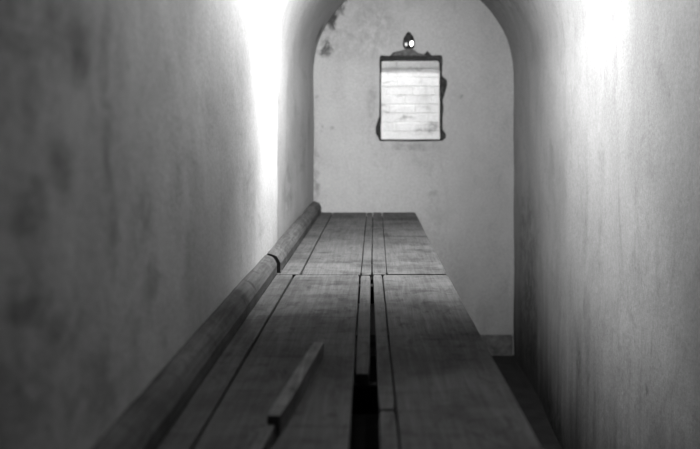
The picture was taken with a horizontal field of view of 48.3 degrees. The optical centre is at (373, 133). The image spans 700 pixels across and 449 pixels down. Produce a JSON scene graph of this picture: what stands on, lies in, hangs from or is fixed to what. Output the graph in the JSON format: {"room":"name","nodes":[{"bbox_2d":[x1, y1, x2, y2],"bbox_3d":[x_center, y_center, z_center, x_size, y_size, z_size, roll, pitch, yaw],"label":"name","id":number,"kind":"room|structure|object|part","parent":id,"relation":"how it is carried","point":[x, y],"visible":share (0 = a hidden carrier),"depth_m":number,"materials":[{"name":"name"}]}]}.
{"room":"prison interior","nodes":[
{"label":"prison interior","id":0,"kind":"room"},
{"bbox_2d":[0,0,313,448],"bbox_3d":[-0.513,0.663,1.550,0.096,2.254,9.500,0,0,0],"label":"wall","id":1,"kind":"structure","parent":0,"point":[153,153],"depth_m":1.48,"materials":[{"name":"paint"}]},
{"bbox_2d":[381,61,439,138],"bbox_3d":[0.381,-0.394,6.788,1.796,1.729,0.104,0,0,0],"label":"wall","id":2,"kind":"structure","parent":0,"point":[410,101],"depth_m":6.74,"materials":[{"name":"brick"}]},
{"bbox_2d":[313,0,513,354],"bbox_3d":[0.311,0.190,6.337,1.822,3.200,0.206,0,0,0],"label":"wall","id":3,"kind":"structure","parent":0,"point":[459,187],"depth_m":6.24,"materials":[{"name":"grey paint"}]},
{"bbox_2d":[393,32,425,55],"bbox_3d":[0.284,-0.719,6.213,0.268,0.190,0.061,0,0,0],"label":"wall lamp","id":4,"kind":"object","parent":3,"relation":"attached to","point":[408,41],"visible":1,"depth_m":6.21,"materials":[{"name":"metal"}]},
{"bbox_3d":[0.284,-0.652,6.226,0.268,0.056,0.024,0,0,0],"label":"mounting plate","id":5,"kind":"part","parent":4,"relation":"part of","materials":[{"name":"grey metal"}]},
{"bbox_2d":[376,49,446,140],"bbox_3d":[0.301,-0.312,6.257,0.574,0.739,0.066,0,0,0],"label":"window","id":6,"kind":"structure","parent":3,"relation":"in","point":[442,81],"depth_m":6.23,"materials":[{"name":"metal"}]},
{"bbox_2d":[355,335,511,355],"bbox_3d":[0.314,1.688,6.240,1.587,0.165,0.040,0,0,0],"label":"baseboard","id":7,"kind":"structure","parent":3,"relation":"attached to","point":[497,345],"depth_m":6.22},
{"bbox_2d":[350,355,561,448],"bbox_3d":[0.311,1.820,1.520,1.822,0.100,9.640,0,0,0],"label":"floor","id":8,"kind":"structure","parent":0,"point":[364,427],"depth_m":4.90,"materials":[{"name":"black"}]},
{"bbox_2d":[157,275,541,448],"bbox_3d":[-0.069,1.197,1.908,0.819,1.147,3.116,0,0,0],"label":"platform","id":9,"kind":"object","parent":8,"relation":"on","point":[444,388],"visible":0.94,"depth_m":2.03,"materials":[{"name":"grey wood"}]},
{"bbox_2d":[92,255,276,448],"bbox_3d":[-0.455,0.577,1.914,0.059,0.091,3.128,0,0,0],"label":"wooden beam","id":10,"kind":"structure","parent":9,"relation":"on","point":[146,422],"depth_m":1.83,"materials":[{"name":"grey wood"}]},
{"bbox_2d":[251,424,274,448],"bbox_3d":[-0.246,0.609,1.202,0.023,0.029,0.809,0,0,5],"label":"batten","id":11,"kind":"object","parent":9,"relation":"on","point":[266,437],"visible":1,"depth_m":1.54,"materials":[{"name":"grey wood"}]},
{"bbox_2d":[267,342,322,435],"bbox_3d":[-0.180,0.602,1.895,0.031,0.043,0.571,0,0,5],"label":"batten","id":12,"kind":"object","parent":9,"relation":"on","point":[284,407],"visible":0.99,"depth_m":1.80,"materials":[{"name":"grey wood"}]},
{"bbox_2d":[277,212,445,283],"bbox_3d":[-0.074,1.196,4.843,0.809,1.148,2.743,0,0,0],"label":"platform","id":13,"kind":"object","parent":8,"relation":"on","point":[337,243],"visible":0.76,"depth_m":4.25,"materials":[{"name":"grey wood"}]},
{"bbox_2d":[267,201,320,272],"bbox_3d":[-0.449,0.577,4.855,0.072,0.092,2.710,0,0,0],"label":"wooden beam","id":14,"kind":"structure","parent":13,"relation":"on","point":[285,247],"depth_m":4.23,"materials":[{"name":"grey wood"}]},
{"bbox_2d":[235,0,677,75],"bbox_3d":[0.262,-0.873,1.550,1.727,0.817,9.522,0,0,0],"label":"ceiling","id":15,"kind":"structure","parent":0,"point":[536,31],"depth_m":4.71,"materials":[{"name":"paint"}]},
{"bbox_2d":[513,0,699,448],"bbox_3d":[1.069,0.663,1.550,0.060,2.254,9.500,0,0,0],"label":"wall","id":16,"kind":"structure","parent":0,"point":[606,128],"depth_m":3.45,"materials":[{"name":"paint"}]}
]}

